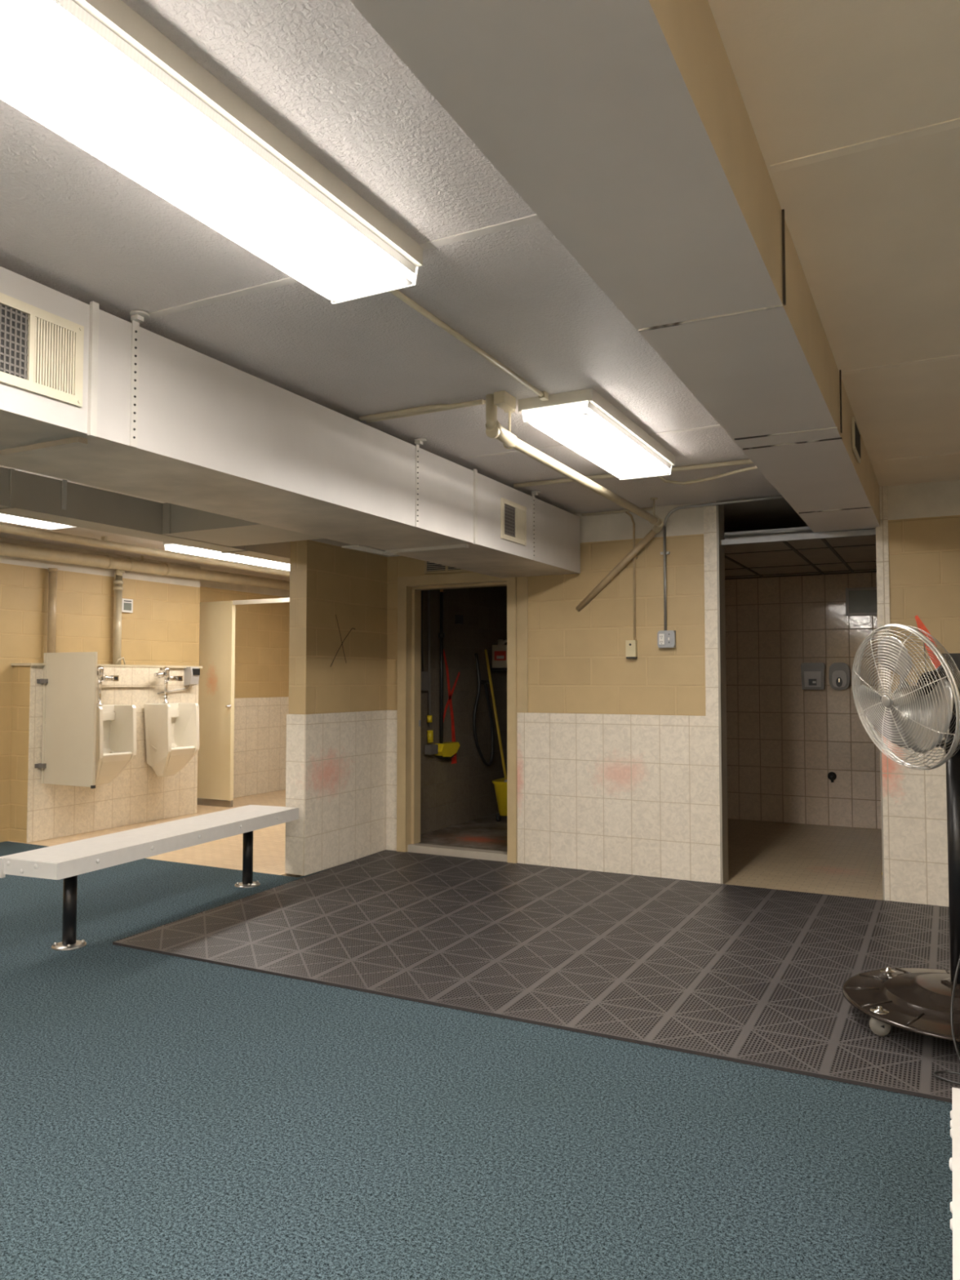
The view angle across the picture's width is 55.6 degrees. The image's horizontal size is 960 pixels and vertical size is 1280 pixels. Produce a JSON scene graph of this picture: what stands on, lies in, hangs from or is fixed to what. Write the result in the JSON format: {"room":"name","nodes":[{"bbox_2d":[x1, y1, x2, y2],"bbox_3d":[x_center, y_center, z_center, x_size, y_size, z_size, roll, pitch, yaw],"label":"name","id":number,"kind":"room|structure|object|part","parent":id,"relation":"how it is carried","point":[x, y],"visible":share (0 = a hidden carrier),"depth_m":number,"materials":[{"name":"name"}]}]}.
{"room":"locker room","nodes":[
{"label":"locker room","id":0,"kind":"room"},
{"bbox_2d":[8,665,198,843],"bbox_3d":[-3.405,0.988,8.483,0.255,1.470,1.915,-1,-3,27],"label":"wall","id":1,"kind":"structure","parent":0,"point":[38,811],"depth_m":8.22,"materials":[{"name":"beige tile"}]},
{"bbox_2d":[35,651,97,788],"bbox_3d":[-3.426,0.657,7.556,0.640,1.110,0.115,-1,-3,27],"label":"screen","id":2,"kind":"object","parent":1,"relation":"attached to","point":[69,681],"visible":1,"depth_m":7.55,"materials":[{"name":"grey plastic"}]},
{"bbox_2d":[10,662,202,668],"bbox_3d":[-3.407,0.243,8.517,0.270,0.022,1.955,-1,-3,27],"label":"trim","id":3,"kind":"structure","parent":1,"relation":"on","point":[11,664],"depth_m":8.43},
{"bbox_2d":[47,568,57,653],"bbox_3d":[-3.757,-0.210,7.999,0.084,0.838,0.084,-1,-3,27],"label":"vertical pipe","id":4,"kind":"object","parent":3,"relation":"on","point":[52,578],"visible":0.83,"depth_m":7.98,"materials":[{"name":"beige metal"}]},
{"bbox_2d":[112,568,125,664],"bbox_3d":[-3.423,-0.231,8.634,0.102,0.940,0.101,-1,-3,27],"label":"vertical pipe","id":5,"kind":"object","parent":3,"relation":"on","point":[117,581],"visible":0.88,"depth_m":8.61,"materials":[{"name":"beige metal"}]},
{"bbox_2d":[94,665,136,785],"bbox_3d":[-3.304,0.750,8.049,0.330,1.047,0.400,-1,-3,27],"label":"urinal","id":6,"kind":"object","parent":1,"relation":"attached to","point":[116,724],"visible":0.66,"depth_m":8.12,"materials":[{"name":"white ceramic"}]},
{"bbox_2d":[94,704,136,785],"bbox_3d":[-3.304,0.926,8.042,0.330,0.695,0.400,-1,-3,27],"label":"bowl","id":7,"kind":"object","parent":6,"relation":"on","point":[116,724],"depth_m":8.12,"materials":[{"name":"white ceramic"}]},
{"bbox_2d":[143,666,199,777],"bbox_3d":[-2.950,0.780,8.733,0.330,1.047,0.400,-1,-3,27],"label":"urinal","id":8,"kind":"object","parent":1,"relation":"attached to","point":[171,729],"visible":1,"depth_m":8.66,"materials":[{"name":"white ceramic"}]},
{"bbox_2d":[143,702,199,777],"bbox_3d":[-2.950,0.956,8.725,0.330,0.695,0.400,-1,-3,27],"label":"bowl","id":9,"kind":"object","parent":8,"relation":"on","point":[171,729],"depth_m":8.64,"materials":[{"name":"white ceramic"}]},
{"bbox_2d":[157,666,199,693],"bbox_3d":[-2.975,0.398,9.007,0.114,0.266,0.457,-1,-3,27],"label":"control box","id":10,"kind":"object","parent":1,"relation":"attached to","point":[192,674],"visible":0.93,"depth_m":9.12,"materials":[{"name":"grey plastic"}]},
{"bbox_2d":[0,537,289,842],"bbox_3d":[-4.818,0.362,6.528,0.440,2.550,13.200,-1,-3,27],"label":"wall","id":11,"kind":"structure","parent":0,"point":[162,628],"depth_m":9.10,"materials":[{"name":"beige paint"}]},
{"bbox_2d":[121,598,133,613],"bbox_3d":[-3.406,-0.330,8.781,0.033,0.130,0.130,-1,-3,27],"label":"thermostat","id":12,"kind":"object","parent":11,"relation":"attached to","point":[126,604],"visible":0.93,"depth_m":8.77,"materials":[{"name":"white plastic"}]},
{"bbox_2d":[284,538,387,875],"bbox_3d":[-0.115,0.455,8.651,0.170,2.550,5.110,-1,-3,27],"label":"pillar","id":13,"kind":"structure","parent":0,"point":[336,755],"depth_m":6.66,"materials":[{"name":"white tile"}]},
{"bbox_2d":[418,812,506,851],"bbox_3d":[0.373,1.723,7.904,1.350,0.150,2.190,-1,-3,27],"label":"floor","id":14,"kind":"structure","parent":0,"point":[485,833],"depth_m":7.62,"materials":[{"name":"concrete"}]},
{"bbox_2d":[492,777,506,821],"bbox_3d":[0.342,1.392,8.458,0.370,0.560,0.470,-1,-3,27],"label":"bucket","id":15,"kind":"object","parent":14,"relation":"on","point":[500,786],"visible":0.23,"depth_m":8.32,"materials":[{"name":"yellow plastic"}]},
{"bbox_2d":[484,648,506,782],"bbox_3d":[0.157,0.834,8.537,0.361,1.503,0.118,-2,-3,39],"label":"mop","id":16,"kind":"object","parent":15,"relation":"in","point":[486,650],"visible":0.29,"depth_m":8.56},
{"bbox_2d":[420,586,506,835],"bbox_3d":[0.423,0.429,8.059,1.350,2.550,2.170,-1,-3,27],"label":"wall","id":17,"kind":"structure","parent":0,"point":[460,788],"depth_m":8.36,"materials":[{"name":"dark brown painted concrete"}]},
{"bbox_2d":[421,590,423,671],"bbox_3d":[-0.487,-0.097,7.702,0.016,0.731,0.036,-1,-3,27],"label":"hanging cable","id":18,"kind":"object","parent":17,"relation":"hanging from","point":[422,661],"visible":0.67,"depth_m":7.69,"materials":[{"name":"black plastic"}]},
{"bbox_2d":[421,671,428,690],"bbox_3d":[-0.478,0.347,7.689,0.050,0.160,0.100,-1,-3,27],"label":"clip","id":19,"kind":"object","parent":17,"relation":"attached to","point":[424,675],"visible":0.71,"depth_m":7.66,"materials":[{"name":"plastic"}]},
{"bbox_2d":[424,590,437,755],"bbox_3d":[-0.417,0.252,7.785,0.066,1.440,0.120,-1,-3,27],"label":"mop","id":20,"kind":"object","parent":17,"relation":"hanging from","point":[429,749],"visible":0.91,"depth_m":7.76,"materials":[{"name":"grey plastic"}]},
{"bbox_3d":[-0.432,0.136,7.776,0.019,1.210,0.040,-1,-3,27],"label":"handle","id":21,"kind":"part","parent":20,"relation":"part of","materials":[{"name":"grey plastic"}]},
{"bbox_2d":[434,589,459,759],"bbox_3d":[-0.292,0.269,8.007,0.088,1.535,0.330,-1,-3,27],"label":"push broom","id":22,"kind":"object","parent":17,"relation":"hanging from","point":[446,750],"visible":0.84,"depth_m":7.94,"materials":[{"name":"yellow plastic"}]},
{"bbox_3d":[-0.336,0.239,7.958,0.032,1.320,0.032,-1,-3,27],"label":"handle","id":23,"kind":"part","parent":22,"relation":"part of","materials":[{"name":"black plastic"}]},
{"bbox_2d":[472,653,493,766],"bbox_3d":[0.034,0.662,8.604,0.060,1.071,0.391,-1,-3,27],"label":"hose","id":24,"kind":"object","parent":17,"relation":"attached to","point":[480,682],"visible":1,"depth_m":8.53,"materials":[{"name":"black plastic"}]},
{"bbox_2d":[489,667,506,671],"bbox_3d":[0.271,0.288,8.904,0.290,0.025,0.320,-1,-3,27],"label":"wall shelf","id":25,"kind":"object","parent":17,"relation":"attached to","point":[491,668],"visible":0.43,"depth_m":8.77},
{"bbox_2d":[492,639,506,667],"bbox_3d":[0.246,0.130,8.876,0.219,0.279,0.144,-1,-3,27],"label":"plastic jug","id":26,"kind":"object","parent":25,"relation":"on","point":[500,651],"visible":0.68,"depth_m":8.83,"materials":[{"name":"white plastic"}]},
{"bbox_2d":[0,789,952,1279],"bbox_3d":[-0.895,1.597,4.447,8.930,0.100,13.200,-1,-3,27],"label":"floor","id":27,"kind":"structure","parent":0,"point":[163,1117],"depth_m":2.73,"materials":[{"name":"blue carpet"}]},
{"bbox_2d":[0,804,298,951],"bbox_3d":[-1.805,1.345,5.337,0.402,0.480,2.068,-1,-3,22],"label":"bench","id":28,"kind":"object","parent":27,"relation":"on","point":[68,860],"visible":1,"depth_m":4.89,"materials":[{"name":"white laminate"}]},
{"bbox_3d":[-2.181,1.104,4.402,0.375,0.076,0.010,-1,-3,22],"label":"plate","id":29,"kind":"part","parent":28,"relation":"part of","materials":[{"name":"white metal"}]},
{"bbox_3d":[-2.088,1.350,4.640,0.260,0.390,0.066,-1,-3,22],"label":"leg","id":30,"kind":"part","parent":28,"relation":"part of","materials":[{"name":"black metal"}]},
{"bbox_3d":[-1.804,1.146,5.349,0.390,0.080,2.030,-1,-3,22],"label":"seat","id":31,"kind":"part","parent":28,"relation":"part of","materials":[{"name":"white laminate"}]},
{"bbox_3d":[-1.531,1.410,6.010,0.260,0.390,0.066,-1,-3,22],"label":"leg","id":32,"kind":"part","parent":28,"relation":"part of","materials":[{"name":"black metal"}]},
{"bbox_2d":[196,597,289,807],"bbox_3d":[-1.707,0.655,9.214,3.175,2.200,0.105,-1,-3,27],"label":"partition","id":33,"kind":"object","parent":27,"relation":"on","point":[217,619],"depth_m":9.80,"materials":[{"name":"metal"}]},
{"bbox_3d":[-2.868,0.647,9.845,0.505,2.130,0.030,-1,-3,27],"label":"panel","id":34,"kind":"part","parent":33,"relation":"part of","materials":[{"name":"beige metal"}]},
{"bbox_2d":[112,849,959,1102],"bbox_3d":[1.082,1.550,4.687,5.543,0.012,2.773,-1,-3,27],"label":"floor mat","id":35,"kind":"object","parent":27,"relation":"on","point":[756,976],"visible":1,"depth_m":4.49,"materials":[{"name":"rubber"}]},
{"bbox_2d":[842,623,959,1084],"bbox_3d":[1.816,0.713,3.490,0.840,1.555,1.043,-1,-3,27],"label":"pedestal fan","id":36,"kind":"object","parent":35,"relation":"on","point":[926,1002],"visible":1,"depth_m":3.52,"materials":[{"name":"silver metal"}]},
{"bbox_3d":[1.632,0.308,3.670,0.134,0.257,0.219,1,-3,-13],"label":"blade","id":37,"kind":"part","parent":36,"relation":"part of","materials":[{"name":"metal"}]},
{"bbox_3d":[1.640,0.098,3.551,0.092,0.228,0.313,0,-3,3],"label":"blade","id":38,"kind":"part","parent":36,"relation":"part of","materials":[{"name":"metal"}]},
{"bbox_3d":[1.700,0.286,3.440,0.086,0.283,0.241,1,-3,-29],"label":"blade","id":39,"kind":"part","parent":36,"relation":"part of","materials":[{"name":"metal"}]},
{"bbox_3d":[1.802,0.194,3.582,0.109,0.157,0.150,1,-3,-12],"label":"motor","id":40,"kind":"part","parent":36,"relation":"part of","materials":[{"name":"black metal"}]},
{"bbox_3d":[1.755,0.829,3.135,0.464,1.283,0.658,1,-3,-19],"label":"power cord","id":41,"kind":"part","parent":36,"relation":"part of","materials":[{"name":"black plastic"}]},
{"bbox_2d":[949,1087,959,1279],"bbox_3d":[0.658,1.148,0.834,0.402,0.480,2.318,-1,-3,27],"label":"bench","id":42,"kind":"object","parent":27,"relation":"on","point":[954,1162],"visible":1,"depth_m":1.59,"materials":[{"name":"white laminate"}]},
{"bbox_2d":[0,0,959,581],"bbox_3d":[-0.881,-1.051,4.557,9.300,0.100,13.600,-1,-3,27],"label":"ceiling","id":43,"kind":"structure","parent":0,"point":[73,224],"depth_m":2.57,"materials":[{"name":"white paint"}]},
{"bbox_2d":[0,513,75,529],"bbox_3d":[-3.586,-0.909,5.525,0.334,0.100,2.458,-1,-3,27],"label":"ceiling light","id":44,"kind":"object","parent":43,"relation":"attached to","point":[3,517],"visible":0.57,"depth_m":6.38,"materials":[{"name":"white plastic"}]},
{"bbox_2d":[0,541,289,590],"bbox_3d":[-4.553,-0.811,6.330,0.124,0.225,12.801,-1,-3,27],"label":"pipe","id":45,"kind":"object","parent":43,"relation":"attached to","point":[11,549],"visible":0.91,"depth_m":8.65,"materials":[{"name":"beige metal"}]},
{"bbox_2d":[0,523,289,576],"bbox_3d":[-3.906,-0.885,6.168,0.060,0.089,12.300,-1,-3,27],"label":"conduit","id":46,"kind":"object","parent":43,"relation":"attached to","point":[104,543],"visible":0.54,"depth_m":7.85,"materials":[{"name":"beige metal"}]},
{"bbox_2d":[0,531,289,577],"bbox_3d":[-4.146,-0.895,6.293,0.036,0.036,12.300,-1,-3,27],"label":"conduit","id":47,"kind":"object","parent":43,"relation":"attached to","point":[0,531],"visible":0.02,"depth_m":8.23,"materials":[{"name":"beige metal"}]},
{"bbox_2d":[0,466,324,564],"bbox_3d":[-1.740,-0.835,4.934,1.620,0.297,13.100,-1,-3,27],"label":"ceiling beam","id":48,"kind":"structure","parent":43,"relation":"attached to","point":[22,494],"depth_m":5.50,"materials":[{"name":"grey paint"}]},
{"bbox_2d":[0,0,422,303],"bbox_3d":[-0.867,-1.084,1.520,0.334,0.100,2.448,-1,-3,27],"label":"ceiling light","id":49,"kind":"object","parent":43,"relation":"attached to","point":[96,74],"visible":1,"depth_m":1.88,"materials":[{"name":"white plastic"}]},
{"bbox_2d":[163,542,289,570],"bbox_3d":[-1.990,-0.766,8.767,0.334,0.100,2.448,-1,-3,27],"label":"ceiling light","id":50,"kind":"object","parent":43,"relation":"attached to","point":[168,546],"visible":0.34,"depth_m":8.11,"materials":[{"name":"white plastic"}]},
{"bbox_2d":[0,266,580,577],"bbox_3d":[-1.665,-0.856,2.635,0.761,0.455,9.085,-1,-3,27],"label":"air duct","id":51,"kind":"object","parent":43,"relation":"hanging from","point":[90,395],"visible":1,"depth_m":3.48,"materials":[{"name":"white metal"}]},
{"bbox_2d":[0,292,84,407],"bbox_3d":[-1.317,-0.846,2.610,0.015,0.250,0.420,-1,-3,27],"label":"vent register","id":52,"kind":"object","parent":51,"relation":"attached to","point":[42,348],"depth_m":2.67,"materials":[{"name":"beige metal"}]},
{"bbox_2d":[500,497,526,545],"bbox_3d":[0.206,-0.714,5.523,0.015,0.240,0.340,-1,-3,27],"label":"vent register","id":53,"kind":"object","parent":51,"relation":"attached to","point":[513,512],"depth_m":5.52,"materials":[{"name":"beige metal"}]},
{"bbox_2d":[148,213,541,318],"bbox_3d":[-0.389,-1.084,2.642,1.590,0.003,0.032,-1,-3,27],"label":"trim","id":54,"kind":"structure","parent":43,"relation":"attached to","point":[534,218],"depth_m":2.73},
{"bbox_2d":[358,399,484,421],"bbox_3d":[-0.266,-1.008,4.003,0.620,0.027,0.037,-1,-3,27],"label":"conduit","id":55,"kind":"object","parent":43,"relation":"attached to","point":[481,402],"visible":1,"depth_m":3.98,"materials":[{"name":"beige metal"}]},
{"bbox_2d":[365,400,485,422],"bbox_3d":[-0.245,-1.012,4.043,0.620,0.016,0.020,-1,-3,28],"label":"conduit","id":56,"kind":"object","parent":43,"relation":"attached to","point":[436,410],"visible":0.52,"depth_m":4.08,"materials":[{"name":"beige metal"}]},
{"bbox_2d":[389,288,548,400],"bbox_3d":[-0.033,-1.044,3.228,0.028,0.028,1.360,-1,-3,27],"label":"conduit","id":57,"kind":"object","parent":43,"relation":"attached to","point":[543,395],"visible":0.75,"depth_m":3.18,"materials":[{"name":"white metal"}]},
{"bbox_2d":[493,390,515,410],"bbox_3d":[0.104,-1.007,3.837,0.050,0.049,0.110,-1,-3,27],"label":"junction box","id":58,"kind":"object","parent":43,"relation":"attached to","point":[504,400],"visible":1,"depth_m":3.80,"materials":[{"name":"beige metal"}]},
{"bbox_2d":[485,394,663,611],"bbox_3d":[0.666,-0.620,5.134,0.640,0.712,2.867,-1,-3,14],"label":"drain pipe","id":59,"kind":"object","parent":43,"relation":"attached to","point":[495,429],"visible":0.97,"depth_m":4.75,"materials":[{"name":"beige metal"}]},
{"bbox_2d":[460,424,721,459],"bbox_3d":[0.608,-0.999,4.573,1.590,0.003,0.032,-1,-3,27],"label":"trim","id":60,"kind":"structure","parent":43,"relation":"attached to","point":[718,425],"depth_m":4.67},
{"bbox_2d":[518,388,675,479],"bbox_3d":[0.604,-0.959,4.388,0.334,0.100,1.278,-1,-3,27],"label":"ceiling light","id":61,"kind":"object","parent":43,"relation":"attached to","point":[584,421],"visible":1,"depth_m":4.12,"materials":[{"name":"white plastic"}]},
{"bbox_2d":[657,466,757,484],"bbox_3d":[1.298,-0.941,5.002,0.699,0.049,0.460,-1,-3,27],"label":"conduit","id":62,"kind":"object","parent":61,"relation":"hanging from","point":[752,468],"visible":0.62,"depth_m":5.17,"materials":[{"name":"beige metal"}]},
{"bbox_2d":[349,0,879,532],"bbox_3d":[0.234,-0.999,1.708,0.420,0.254,9.170,-1,-3,27],"label":"duct","id":63,"kind":"object","parent":43,"relation":"attached to","point":[625,126],"visible":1,"depth_m":1.78,"materials":[{"name":"paint"}]},
{"bbox_2d":[851,417,860,462],"bbox_3d":[1.701,-0.900,4.117,0.010,0.140,0.300,-1,-3,27],"label":"vent register","id":64,"kind":"object","parent":63,"relation":"attached to","point":[855,434],"depth_m":4.05,"materials":[{"name":"beige metal"}]},
{"bbox_2d":[513,458,753,488],"bbox_3d":[0.914,-0.956,5.208,1.570,0.026,0.026,-1,-3,26],"label":"conduit","id":65,"kind":"object","parent":43,"relation":"attached to","point":[742,461],"visible":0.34,"depth_m":5.12,"materials":[{"name":"beige metal"}]},
{"bbox_2d":[770,117,959,173],"bbox_3d":[1.551,-1.125,1.693,1.950,0.003,0.032,-1,-3,27],"label":"trim","id":66,"kind":"structure","parent":43,"relation":"attached to","point":[953,123],"depth_m":2.04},
{"bbox_2d":[842,354,959,374],"bbox_3d":[2.284,-1.063,3.113,1.950,0.003,0.032,-1,-3,27],"label":"trim","id":67,"kind":"structure","parent":43,"relation":"attached to","point":[957,356],"depth_m":3.46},
{"bbox_2d":[874,452,959,462],"bbox_3d":[3.032,-1.000,4.560,1.950,0.003,0.032,-1,-3,27],"label":"trim","id":68,"kind":"structure","parent":43,"relation":"attached to","point":[954,453],"depth_m":4.91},
{"bbox_2d":[386,480,959,906],"bbox_3d":[1.777,0.341,6.051,5.600,2.550,0.160,-1,-3,27],"label":"wall","id":69,"kind":"structure","parent":0,"point":[618,756],"depth_m":6.27,"materials":[{"name":"beige tile"}]},
{"bbox_2d":[424,560,469,573],"bbox_3d":[-0.239,-0.601,7.048,0.440,0.158,0.012,-1,-3,27],"label":"air vent","id":70,"kind":"object","parent":69,"relation":"in","point":[429,567],"visible":0.32,"depth_m":7.09,"materials":[{"name":"beige metal"}]},
{"bbox_2d":[396,572,517,863],"bbox_3d":[-0.148,0.577,7.032,1.030,2.165,0.205,-1,-3,27],"label":"door frame","id":71,"kind":"structure","parent":69,"relation":"in","point":[409,588],"depth_m":7.15,"materials":[{"name":"beige paint"}]},
{"bbox_2d":[407,843,506,862],"bbox_3d":[-0.151,1.626,6.968,0.880,0.062,0.100,-1,-3,27],"label":"trim","id":72,"kind":"structure","parent":69,"relation":"attached to","point":[481,854],"depth_m":6.94,"materials":[{"name":"beige stone"}]},
{"bbox_2d":[516,576,528,712],"bbox_3d":[0.309,-0.078,6.742,0.095,1.227,0.012,-1,-3,27],"label":"trim","id":73,"kind":"structure","parent":69,"relation":"attached to","point":[522,582],"depth_m":6.73,"materials":[{"name":"beige paint"}]},
{"bbox_2d":[582,507,653,515],"bbox_3d":[0.970,-0.904,6.427,0.530,0.018,0.018,-1,-3,27],"label":"pipe","id":74,"kind":"object","parent":69,"relation":"attached to","point":[644,508],"visible":0.66,"depth_m":6.45,"materials":[{"name":"beige metal"}]},
{"bbox_2d":[625,640,637,658],"bbox_3d":[1.053,0.066,6.328,0.070,0.127,0.053,-1,-3,27],"label":"switch box","id":75,"kind":"object","parent":69,"relation":"attached to","point":[631,645],"visible":1,"depth_m":6.31,"materials":[{"name":"beige plastic"}]},
{"bbox_2d":[625,511,637,639],"bbox_3d":[1.058,-0.450,6.361,0.080,0.916,0.022,-1,-3,27],"label":"conduit","id":76,"kind":"object","parent":69,"relation":"attached to","point":[626,512],"visible":0.98,"depth_m":6.34,"materials":[{"name":"metal"}]},
{"bbox_2d":[657,630,675,648],"bbox_3d":[1.273,-0.006,6.213,0.120,0.116,0.062,-1,-3,27],"label":"outlet box","id":77,"kind":"object","parent":69,"relation":"attached to","point":[665,638],"visible":1,"depth_m":6.20,"materials":[{"name":"white plastic"}]},
{"bbox_2d":[658,633,664,644],"bbox_3d":[1.237,-0.006,6.208,0.036,0.072,0.004,-1,-3,27],"label":"receptacle","id":78,"kind":"object","parent":77,"relation":"attached to","point":[661,636],"depth_m":6.21,"materials":[{"name":"plastic"}]},
{"bbox_2d":[660,495,783,630],"bbox_3d":[1.684,-0.500,6.032,0.995,0.868,0.030,-1,-3,28],"label":"conduit","id":79,"kind":"object","parent":69,"relation":"attached to","point":[664,553],"visible":0.95,"depth_m":6.22,"materials":[{"name":"metal"}]},
{"bbox_2d":[715,501,884,900],"bbox_3d":[2.064,0.334,5.909,0.990,2.550,0.170,-1,-3,27],"label":"trim","id":80,"kind":"structure","parent":69,"relation":"attached to","point":[719,508],"depth_m":6.09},
{"bbox_2d":[724,535,876,578],"bbox_3d":[2.807,-0.686,7.220,3.400,0.015,2.740,-1,-3,27],"label":"ceiling","id":81,"kind":"structure","parent":0,"point":[855,553],"depth_m":7.39,"materials":[{"name":"tile"}]},
{"bbox_2d":[724,572,881,829],"bbox_3d":[2.805,0.392,7.224,3.650,2.550,2.870,-1,-3,27],"label":"wall","id":82,"kind":"structure","parent":0,"point":[784,740],"depth_m":8.61,"materials":[{"name":"brown tile"}]},
{"bbox_2d":[720,526,875,545],"bbox_3d":[2.156,-0.700,5.957,3.400,0.098,0.120,-1,-3,27],"label":"trim","id":83,"kind":"structure","parent":82,"relation":"attached to","point":[801,535],"depth_m":6.01,"materials":[{"name":"white metal"}]},
{"bbox_2d":[724,528,812,537],"bbox_3d":[1.942,-0.713,6.057,0.630,0.019,0.014,-1,-3,27],"label":"conduit","id":84,"kind":"object","parent":83,"relation":"on","point":[806,530],"visible":0.79,"depth_m":6.06,"materials":[{"name":"metal"}]},
{"bbox_2d":[724,538,876,579],"bbox_3d":[2.807,-0.674,7.219,3.400,0.011,2.740,-1,-3,27],"label":"grid","id":85,"kind":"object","parent":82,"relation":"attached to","point":[824,540],"depth_m":7.88,"materials":[{"name":"metal"}]},
{"bbox_2d":[800,662,825,689],"bbox_3d":[3.109,0.338,8.502,0.210,0.250,0.106,-1,-3,27],"label":"dispenser","id":86,"kind":"object","parent":82,"relation":"attached to","point":[813,674],"visible":1,"depth_m":8.46,"materials":[{"name":"grey plastic"}]},
{"bbox_2d":[827,772,836,782],"bbox_3d":[3.244,1.266,8.406,0.080,0.093,0.080,-1,-3,27],"label":"shower valve","id":87,"kind":"object","parent":82,"relation":"attached to","point":[832,776],"visible":1,"depth_m":8.38,"materials":[{"name":"black metal"}]},
{"bbox_2d":[828,662,850,689],"bbox_3d":[3.315,0.334,8.399,0.180,0.250,0.100,-1,-3,27],"label":"dispenser","id":88,"kind":"object","parent":82,"relation":"attached to","point":[839,673],"visible":1,"depth_m":8.36,"materials":[{"name":"grey plastic"}]},
{"bbox_3d":[3.295,0.387,8.358,0.056,0.090,0.007,-1,-3,27],"label":"push lever","id":89,"kind":"part","parent":88,"relation":"part of","materials":[{"name":"black plastic"}]},
{"bbox_2d":[845,586,877,616],"bbox_3d":[3.521,-0.353,8.371,0.300,0.260,0.015,-1,-3,27],"label":"access panel","id":90,"kind":"object","parent":82,"relation":"attached to","point":[859,601],"visible":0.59,"depth_m":8.38,"materials":[{"name":"grey plastic"}]}
]}

